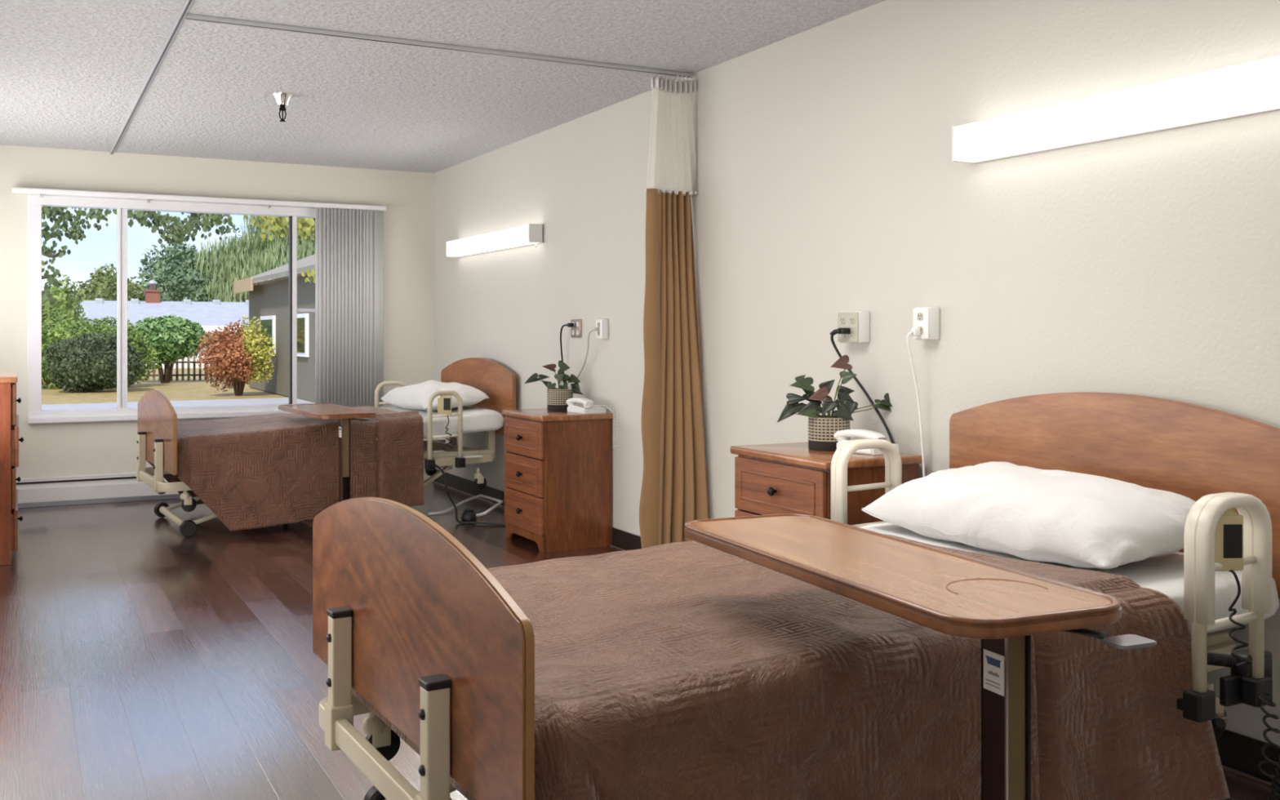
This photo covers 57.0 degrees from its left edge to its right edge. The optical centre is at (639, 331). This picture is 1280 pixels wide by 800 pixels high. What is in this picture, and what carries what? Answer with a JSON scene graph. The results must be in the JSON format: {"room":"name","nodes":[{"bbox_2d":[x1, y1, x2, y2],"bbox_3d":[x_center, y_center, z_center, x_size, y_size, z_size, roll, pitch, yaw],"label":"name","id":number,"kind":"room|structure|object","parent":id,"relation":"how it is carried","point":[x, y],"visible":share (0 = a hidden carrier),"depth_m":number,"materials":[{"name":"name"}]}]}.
{"room":"care facility","nodes":[
{"label":"care facility","id":0,"kind":"room"},
{"bbox_2d":[0,145,434,480],"bbox_3d":[-3.202,-0.036,8.598,3.460,2.440,0.200,0,0,-28],"label":"wall","id":1,"kind":"structure","parent":0,"point":[98,447],"depth_m":8.39,"materials":[{"name":"paint"}]},
{"bbox_2d":[16,472,180,508],"bbox_3d":[-3.069,1.085,8.518,2.700,0.195,0.063,0,0,-28],"label":"baseboard heater","id":2,"kind":"object","parent":1,"relation":"attached to","point":[59,491],"visible":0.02,"depth_m":8.10,"materials":[{"name":"white metal"}]},
{"bbox_2d":[16,472,154,483],"bbox_3d":[-3.070,1.000,8.519,2.700,0.024,0.061,0,0,-28],"label":"cover","id":3,"kind":"object","parent":2,"relation":"attached to","point":[123,477],"depth_m":8.11,"materials":[{"name":"white metal"}]},
{"bbox_2d":[27,194,385,423],"bbox_3d":[-3.079,-0.156,8.575,2.445,1.550,0.155,0,0,-28],"label":"window","id":4,"kind":"structure","parent":1,"relation":"in","point":[35,414],"depth_m":8.27,"materials":[{"name":"plastic"}]},
{"bbox_2d":[11,186,386,407],"bbox_3d":[-3.089,-0.199,8.486,2.535,1.535,0.102,0,0,-28],"label":"vertical blind","id":5,"kind":"object","parent":4,"relation":"attached to","point":[349,237],"visible":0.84,"depth_m":8.88,"materials":[{"name":"plastic"}]},
{"bbox_2d":[0,0,884,173],"bbox_3d":[-0.478,-1.381,3.421,3.760,0.250,12.000,0,0,-28],"label":"ceiling","id":6,"kind":"structure","parent":0,"point":[73,73],"depth_m":5.63,"materials":[{"name":"white paint"}]},
{"bbox_2d":[109,0,193,154],"bbox_3d":[-2.104,-1.246,5.210,0.022,0.020,6.780,0,0,-28],"label":"track","id":7,"kind":"object","parent":6,"relation":"attached to","point":[187,4],"visible":1,"depth_m":5.50,"materials":[{"name":"metal"}]},
{"bbox_2d":[272,93,293,122],"bbox_3d":[-1.891,-1.185,6.237,0.104,0.142,0.104,0,0,-28],"label":"sprinkler","id":8,"kind":"object","parent":6,"relation":"attached to","point":[282,100],"visible":1,"depth_m":6.22,"materials":[{"name":"silver metal"}]},
{"bbox_2d":[186,13,693,77],"bbox_3d":[-0.769,-1.246,5.189,2.310,0.020,0.022,0,0,-28],"label":"track","id":9,"kind":"object","parent":6,"relation":"attached to","point":[188,16],"visible":0.93,"depth_m":5.09,"materials":[{"name":"metal"}]},
{"bbox_2d":[639,71,708,548],"bbox_3d":[0.149,-0.045,5.570,0.326,2.388,0.253,0,0,-28],"label":"privacy curtain","id":10,"kind":"object","parent":9,"relation":"hanging from","point":[673,491],"visible":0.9,"depth_m":5.59,"materials":[{"name":"brown fabric"}]},
{"bbox_2d":[0,481,1279,799],"bbox_3d":[-0.478,1.234,3.421,3.760,0.100,12.000,0,0,-28],"label":"floor","id":11,"kind":"structure","parent":0,"point":[141,659],"depth_m":4.26,"materials":[{"name":"wood"}]},
{"bbox_2d":[0,371,23,565],"bbox_3d":[-3.618,0.707,6.306,0.568,0.955,0.974,0,0,-28],"label":"dresser","id":12,"kind":"object","parent":11,"relation":"on","point":[9,420],"visible":1,"depth_m":5.99,"materials":[{"name":"orange wood"}]},
{"bbox_2d":[278,403,378,530],"bbox_3d":[-1.907,0.825,7.170,0.380,0.717,1.092,0,0,-31],"label":"table","id":13,"kind":"object","parent":11,"relation":"on","point":[344,414],"visible":0.7,"depth_m":6.84,"materials":[{"name":"brown wood"}]},
{"bbox_2d":[136,323,573,537],"bbox_3d":[-1.843,0.565,7.306,2.166,1.237,2.162,0,0,-32],"label":"hospital bed","id":14,"kind":"object","parent":11,"relation":"on","point":[157,433],"visible":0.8,"depth_m":7.41,"materials":[{"name":"brown wood"}]},
{"bbox_2d":[376,405,504,439],"bbox_3d":[-2.025,0.634,7.657,2.051,0.249,1.127,0,0,-32],"label":"mattress","id":15,"kind":"object","parent":14,"relation":"on","point":[475,420],"visible":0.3,"depth_m":7.62,"materials":[{"name":"white fabric"}]},
{"bbox_2d":[146,405,423,530],"bbox_3d":[-2.286,0.822,7.497,1.464,0.646,1.220,0,0,-32],"label":"blanket","id":16,"kind":"object","parent":15,"relation":"on","point":[255,471],"visible":0.79,"depth_m":7.01,"materials":[{"name":"brown fabric"}]},
{"bbox_2d":[380,380,488,410],"bbox_3d":[-1.415,0.432,8.068,0.445,0.189,0.869,0,0,-32],"label":"pillow","id":17,"kind":"object","parent":15,"relation":"on","point":[413,397],"visible":0.78,"depth_m":7.83,"materials":[{"name":"white fabric"}]},
{"bbox_2d":[437,395,453,449],"bbox_3d":[-1.217,0.558,7.378,0.099,0.357,0.053,0,0,-4],"label":"bed remote control","id":18,"kind":"object","parent":14,"relation":"attached to","point":[444,402],"visible":1,"depth_m":7.37,"materials":[{"name":"yellow plastic"}]},
{"bbox_2d":[456,454,482,457],"bbox_3d":[-1.104,0.806,7.637,0.150,0.012,0.080,0,0,-32],"label":"tray","id":19,"kind":"object","parent":14,"relation":"attached to","point":[465,455],"visible":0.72,"depth_m":7.61,"materials":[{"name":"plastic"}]},
{"bbox_2d":[427,494,503,516],"bbox_3d":[-1.052,1.153,7.798,0.419,0.059,0.633,0,0,25],"label":"cable","id":20,"kind":"object","parent":11,"relation":"on","point":[500,501],"visible":0.96,"depth_m":7.77,"materials":[{"name":"plastic"}]},
{"bbox_2d":[461,508,476,521],"bbox_3d":[-1.073,1.149,7.413,0.099,0.068,0.101,0,0,-28],"label":"connector","id":21,"kind":"object","parent":11,"relation":"on","point":[468,514],"visible":1,"depth_m":7.38,"materials":[{"name":"black plastic"}]},
{"bbox_2d":[502,408,613,552],"bbox_3d":[-0.483,0.817,6.647,0.456,0.735,0.595,0,0,-28],"label":"nightstand","id":22,"kind":"object","parent":11,"relation":"on","point":[558,464],"visible":0.99,"depth_m":6.43,"materials":[{"name":"brown wood"}]},
{"bbox_2d":[524,360,583,411],"bbox_3d":[-0.494,0.305,6.729,0.312,0.285,0.148,0,0,-20],"label":"potted plant","id":23,"kind":"object","parent":22,"relation":"on","point":[557,398],"visible":0.98,"depth_m":6.71,"materials":[{"name":"green plant"}]},
{"bbox_2d":[565,327,615,448],"bbox_3d":[-0.338,0.310,6.654,0.192,0.672,0.506,0,0,-30],"label":"telephone","id":24,"kind":"object","parent":22,"relation":"on","point":[588,406],"visible":0.99,"depth_m":6.50,"materials":[{"name":"white plastic"}]},
{"bbox_2d":[312,328,1279,799],"bbox_3d":[0.286,0.583,3.210,2.284,1.198,2.022,0,0,-27],"label":"hospital bed","id":25,"kind":"object","parent":11,"relation":"on","point":[406,617],"visible":0.58,"depth_m":2.61,"materials":[{"name":"brown wood"}]},
{"bbox_2d":[859,522,1279,633],"bbox_3d":[0.451,0.691,2.945,2.118,0.200,1.159,0,0,-30],"label":"mattress","id":26,"kind":"object","parent":25,"relation":"on","point":[1164,575],"visible":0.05,"depth_m":2.95,"materials":[{"name":"white fabric"}]},
{"bbox_2d":[351,533,1230,799],"bbox_3d":[0.293,0.847,2.852,1.814,0.562,1.282,0,0,-30],"label":"blanket","id":27,"kind":"object","parent":26,"relation":"on","point":[688,670],"visible":0.56,"depth_m":2.37,"materials":[{"name":"brown fabric"}]},
{"bbox_2d":[861,461,1195,568],"bbox_3d":[1.101,0.499,3.321,0.470,0.211,0.930,0,0,-27],"label":"pillow","id":28,"kind":"object","parent":26,"relation":"on","point":[1070,518],"visible":0.94,"depth_m":3.09,"materials":[{"name":"white fabric"}]},
{"bbox_2d":[1211,710,1226,728],"bbox_3d":[1.382,0.924,2.852,0.074,0.047,0.227,0,0,7],"label":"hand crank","id":29,"kind":"object","parent":25,"relation":"attached to","point":[1220,722],"visible":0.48,"depth_m":2.76,"materials":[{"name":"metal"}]},
{"bbox_2d":[1214,508,1252,667],"bbox_3d":[1.312,0.574,2.633,0.099,0.357,0.053,0,0,-2],"label":"bed remote control","id":30,"kind":"object","parent":25,"relation":"attached to","point":[1228,539],"visible":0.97,"depth_m":2.63,"materials":[{"name":"beige plastic"}]},
{"bbox_2d":[1207,648,1272,706],"bbox_3d":[1.382,0.797,2.726,0.175,0.119,0.063,0,0,-17],"label":"connector","id":31,"kind":"object","parent":25,"relation":"attached to","point":[1230,685],"visible":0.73,"depth_m":2.71,"materials":[{"name":"black plastic"}]},
{"bbox_2d":[1257,691,1279,777],"bbox_3d":[1.426,0.914,2.671,0.049,0.189,0.037,0,0,16],"label":"coiled cable","id":32,"kind":"object","parent":25,"relation":"hanging from","point":[1271,744],"visible":1,"depth_m":2.66,"materials":[{"name":"black rubber"}]},
{"bbox_2d":[1267,755,1279,799],"bbox_3d":[1.480,0.959,2.708,0.099,0.342,0.042,0,0,-21],"label":"coiled cable","id":33,"kind":"object","parent":25,"relation":"hanging from","point":[1277,786],"visible":0.98,"depth_m":2.70,"materials":[{"name":"black rubber"}]},
{"bbox_2d":[730,441,921,524],"bbox_3d":[0.670,0.813,4.390,0.456,0.742,0.619,0,0,-28],"label":"nightstand","id":34,"kind":"object","parent":11,"relation":"on","point":[793,477],"visible":0.33,"depth_m":4.21,"materials":[{"name":"brown wood"}]},
{"bbox_2d":[777,355,892,451],"bbox_3d":[0.758,0.264,4.454,0.473,0.356,0.158,0,0,-15],"label":"potted plant","id":35,"kind":"object","parent":34,"relation":"on","point":[822,428],"visible":0.97,"depth_m":4.41,"materials":[{"name":"green plant"}]},
{"bbox_2d":[833,328,924,477],"bbox_3d":[0.884,0.460,4.267,0.152,0.949,0.368,0,0,-38],"label":"telephone","id":36,"kind":"object","parent":34,"relation":"on","point":[842,436],"visible":0.45,"depth_m":4.22,"materials":[{"name":"white plastic"}]},
{"bbox_2d":[684,513,1156,799],"bbox_3d":[0.450,0.808,2.268,0.380,0.750,1.092,0,0,-23],"label":"table","id":37,"kind":"object","parent":11,"relation":"on","point":[940,590],"visible":1,"depth_m":1.95,"materials":[{"name":"laminate"}]},
{"bbox_2d":[985,671,999,688],"bbox_3d":[0.573,0.563,1.913,0.001,0.024,0.034,0,0,-24],"label":"print","id":38,"kind":"object","parent":37,"relation":"attached to","point":[991,673],"depth_m":1.91},
{"bbox_2d":[434,0,1279,746],"bbox_3d":[1.119,-0.036,4.261,0.150,2.440,12.000,0,0,-28],"label":"wall","id":39,"kind":"structure","parent":0,"point":[828,182],"depth_m":4.34,"materials":[{"name":"paint"}]},
{"bbox_2d":[445,223,543,257],"bbox_3d":[-1.022,-0.603,8.061,0.100,0.140,1.620,0,0,-28],"label":"wall light","id":40,"kind":"object","parent":39,"relation":"attached to","point":[531,233],"visible":1,"depth_m":7.84,"materials":[{"name":"white plastic"}]},
{"bbox_2d":[570,319,582,337],"bbox_3d":[-0.376,-0.021,6.927,0.014,0.108,0.134,0,0,-28],"label":"power outlet","id":41,"kind":"object","parent":39,"relation":"attached to","point":[576,331],"visible":1,"depth_m":6.91,"materials":[{"name":"plastic"}]},
{"bbox_2d":[595,319,608,339],"bbox_3d":[-0.214,-0.017,6.588,0.043,0.113,0.090,0,0,-28],"label":"outlet","id":42,"kind":"object","parent":39,"relation":"attached to","point":[602,324],"visible":1,"depth_m":6.55,"materials":[{"name":"white plastic"}]},
{"bbox_2d":[837,311,869,342],"bbox_3d":[0.829,-0.019,4.583,0.063,0.122,0.130,0,0,-28],"label":"power outlet","id":43,"kind":"object","parent":39,"relation":"attached to","point":[858,322],"visible":0.88,"depth_m":4.54,"materials":[{"name":"white plastic"}]},
{"bbox_2d":[840,316,844,324],"bbox_3d":[0.790,-0.045,4.596,0.004,0.028,0.030,0,0,-28],"label":"socket","id":44,"kind":"object","parent":43,"relation":"attached to","point":[842,318],"depth_m":4.59,"materials":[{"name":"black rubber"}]},
{"bbox_2d":[848,316,854,324],"bbox_3d":[0.817,-0.045,4.544,0.004,0.028,0.030,0,0,-28],"label":"socket","id":45,"kind":"object","parent":43,"relation":"attached to","point":[851,319],"depth_m":4.54,"materials":[{"name":"beige plastic"}]},
{"bbox_2d":[848,329,854,337],"bbox_3d":[0.817,0.007,4.544,0.004,0.028,0.030,0,0,-28],"label":"socket","id":46,"kind":"object","parent":43,"relation":"attached to","point":[851,334],"depth_m":4.54,"materials":[{"name":"beige plastic"}]},
{"bbox_2d":[432,469,1279,788],"bbox_3d":[1.069,1.131,4.178,0.016,0.105,11.600,0,0,-28],"label":"baseboard","id":47,"kind":"structure","parent":39,"relation":"attached to","point":[1238,752],"depth_m":3.19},
{"bbox_2d":[912,306,939,339],"bbox_3d":[1.024,-0.030,4.220,0.058,0.116,0.085,0,0,-28],"label":"outlet","id":48,"kind":"object","parent":39,"relation":"attached to","point":[926,318],"visible":1,"depth_m":4.19,"materials":[{"name":"white plastic"}]},
{"bbox_2d":[916,312,923,320],"bbox_3d":[1.000,-0.054,4.207,0.004,0.028,0.030,0,0,-28],"label":"socket","id":49,"kind":"object","parent":48,"relation":"attached to","point":[919,315],"depth_m":4.20,"materials":[{"name":"white plastic"}]},
{"bbox_2d":[917,326,923,334],"bbox_3d":[1.000,-0.006,4.207,0.004,0.028,0.030,0,0,-28],"label":"socket","id":50,"kind":"object","parent":48,"relation":"attached to","point":[922,327],"depth_m":4.20,"materials":[{"name":"white plastic"}]},
{"bbox_2d":[951,55,1279,164],"bbox_3d":[1.462,-0.626,3.340,0.100,0.147,1.550,0,0,-28],"label":"wall light","id":51,"kind":"object","parent":39,"relation":"attached to","point":[1253,87],"visible":1,"depth_m":3.38,"materials":[{"name":"white plastic"}]},
{"label":"outside","id":52,"kind":"structure","parent":0,"visible":0},
{"bbox_2d":[244,215,315,283],"bbox_3d":[-4.181,-1.124,13.971,1.262,1.117,0.871,0,0,37],"label":"branch","id":53,"kind":"object","parent":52,"point":[280,223],"visible":0.61,"depth_m":13.90,"materials":[{"name":"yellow plant"}]},
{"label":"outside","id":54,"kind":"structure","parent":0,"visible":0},
{"bbox_2d":[41,368,288,404],"bbox_3d":[-16.481,1.594,47.432,75.000,0.180,80.700,0,0,-28],"label":"lawn","id":55,"kind":"structure","parent":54,"point":[175,390],"depth_m":29.02,"materials":[{"name":"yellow plant"}]},
{"bbox_2d":[41,274,87,333],"bbox_3d":[-20.509,-0.292,41.070,2.442,3.722,2.130,0,0,0],"label":"tree","id":56,"kind":"object","parent":55,"relation":"on","point":[61,308],"visible":0.3,"depth_m":40.72,"materials":[{"name":"green plant"}]},
{"bbox_2d":[43,330,146,392],"bbox_3d":[-13.643,0.751,29.534,2.349,1.560,1.728,0,0,-28],"label":"bush","id":57,"kind":"object","parent":55,"relation":"on","point":[84,363],"visible":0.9,"depth_m":29.07,"materials":[{"name":"green plant"}]},
{"bbox_2d":[41,315,161,389],"bbox_3d":[-14.830,0.546,31.582,3.816,1.984,1.733,0,0,-28],"label":"hedge","id":58,"kind":"object","parent":55,"relation":"on","point":[58,332],"visible":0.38,"depth_m":31.53,"materials":[{"name":"green plant"}]},
{"bbox_2d":[68,263,150,305],"bbox_3d":[-26.895,-0.979,60.097,5.219,5.183,3.106,0,0,-28],"label":"tree","id":59,"kind":"object","parent":55,"relation":"on","point":[104,285],"visible":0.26,"depth_m":59.55,"materials":[{"name":"green plant"}]},
{"bbox_2d":[42,353,222,381],"bbox_3d":[-16.363,1.084,35.825,8.502,0.840,0.303,0,0,-19],"label":"picket fence","id":60,"kind":"object","parent":55,"relation":"on","point":[182,375],"visible":0.09,"depth_m":36.56,"materials":[{"name":"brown wood"}]},
{"bbox_2d":[74,280,248,368],"bbox_3d":[-17.377,0.059,52.893,16.500,4.650,7.800,0,0,-28],"label":"house","id":61,"kind":"structure","parent":55,"relation":"on","point":[211,315],"depth_m":49.89,"materials":[{"name":"grey"}]},
{"bbox_2d":[94,297,102,303],"bbox_3d":[-22.836,-1.266,49.738,0.300,0.300,0.300,0,0,-28],"label":"roof vent","id":62,"kind":"object","parent":61,"relation":"attached to","point":[97,300],"depth_m":49.60,"materials":[{"name":"grey metal"}]},
{"bbox_2d":[130,298,138,304],"bbox_3d":[-21.597,-1.266,50.390,0.300,0.300,0.300,0,0,-28],"label":"roof vent","id":63,"kind":"object","parent":61,"relation":"attached to","point":[133,301],"depth_m":50.26,"materials":[{"name":"grey metal"}]},
{"bbox_2d":[182,299,191,304],"bbox_3d":[-19.738,-1.266,51.368,0.300,0.300,0.300,0,0,-28],"label":"roof vent","id":64,"kind":"object","parent":61,"relation":"attached to","point":[185,301],"depth_m":51.23,"materials":[{"name":"grey metal"}]},
{"bbox_2d":[212,299,220,305],"bbox_3d":[-18.676,-1.266,51.926,0.300,0.300,0.300,0,0,-28],"label":"roof vent","id":65,"kind":"object","parent":61,"relation":"attached to","point":[215,302],"depth_m":51.79,"materials":[{"name":"grey metal"}]},
{"bbox_2d":[129,314,208,382],"bbox_3d":[-13.907,0.461,34.570,2.493,2.073,1.484,0,0,-28],"label":"bush","id":66,"kind":"object","parent":55,"relation":"on","point":[174,338],"visible":0.74,"depth_m":34.34,"materials":[{"name":"green plant"}]},
{"bbox_2d":[41,397,311,410],"bbox_3d":[-1.953,1.499,19.820,75.000,0.030,18.300,0,0,-28],"label":"walkway","id":67,"kind":"structure","parent":55,"relation":"on","point":[273,400],"depth_m":24.40,"materials":[{"name":"concrete"}]},
{"bbox_2d":[233,253,315,402],"bbox_3d":[-4.216,-0.816,28.506,8.830,4.600,12.380,0,0,-28],"label":"building","id":68,"kind":"structure","parent":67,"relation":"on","point":[268,291],"depth_m":27.64,"materials":[{"name":"grey paint"}]},
{"bbox_2d":[137,241,242,302],"bbox_3d":[-26.058,-1.880,69.454,6.634,7.111,5.402,0,0,-5],"label":"tree","id":69,"kind":"object","parent":55,"relation":"on","point":[172,274],"visible":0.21,"depth_m":67.83,"materials":[{"name":"green plant"}]},
{"bbox_2d":[221,227,245,249],"bbox_3d":[-26.606,-2.694,78.413,4.661,8.732,3.859,0,0,-28],"label":"conifer","id":70,"kind":"object","parent":55,"relation":"on","point":[237,228],"visible":0.02,"depth_m":79.19,"materials":[{"name":"green plant"}]},
{"bbox_2d":[195,313,275,395],"bbox_3d":[-9.395,0.528,27.462,1.848,1.925,1.236,0,0,-28],"label":"bush","id":71,"kind":"object","parent":55,"relation":"on","point":[240,357],"visible":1,"depth_m":27.42,"materials":[{"name":"red plant"}]},
{"bbox_2d":[188,215,315,302],"bbox_3d":[-18.002,-4.305,66.870,13.806,12.498,6.588,0,0,-41],"label":"willow tree","id":72,"kind":"object","parent":55,"relation":"on","point":[258,257],"visible":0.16,"depth_m":64.17,"materials":[{"name":"green plant"}]},
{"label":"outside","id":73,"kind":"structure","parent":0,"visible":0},
{"bbox_2d":[41,206,235,308],"bbox_3d":[-5.666,-0.932,12.983,2.616,1.354,1.038,0,0,1],"label":"overhanging branch","id":74,"kind":"object","parent":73,"point":[178,232],"visible":0.8,"depth_m":12.87,"materials":[{"name":"green plant"}]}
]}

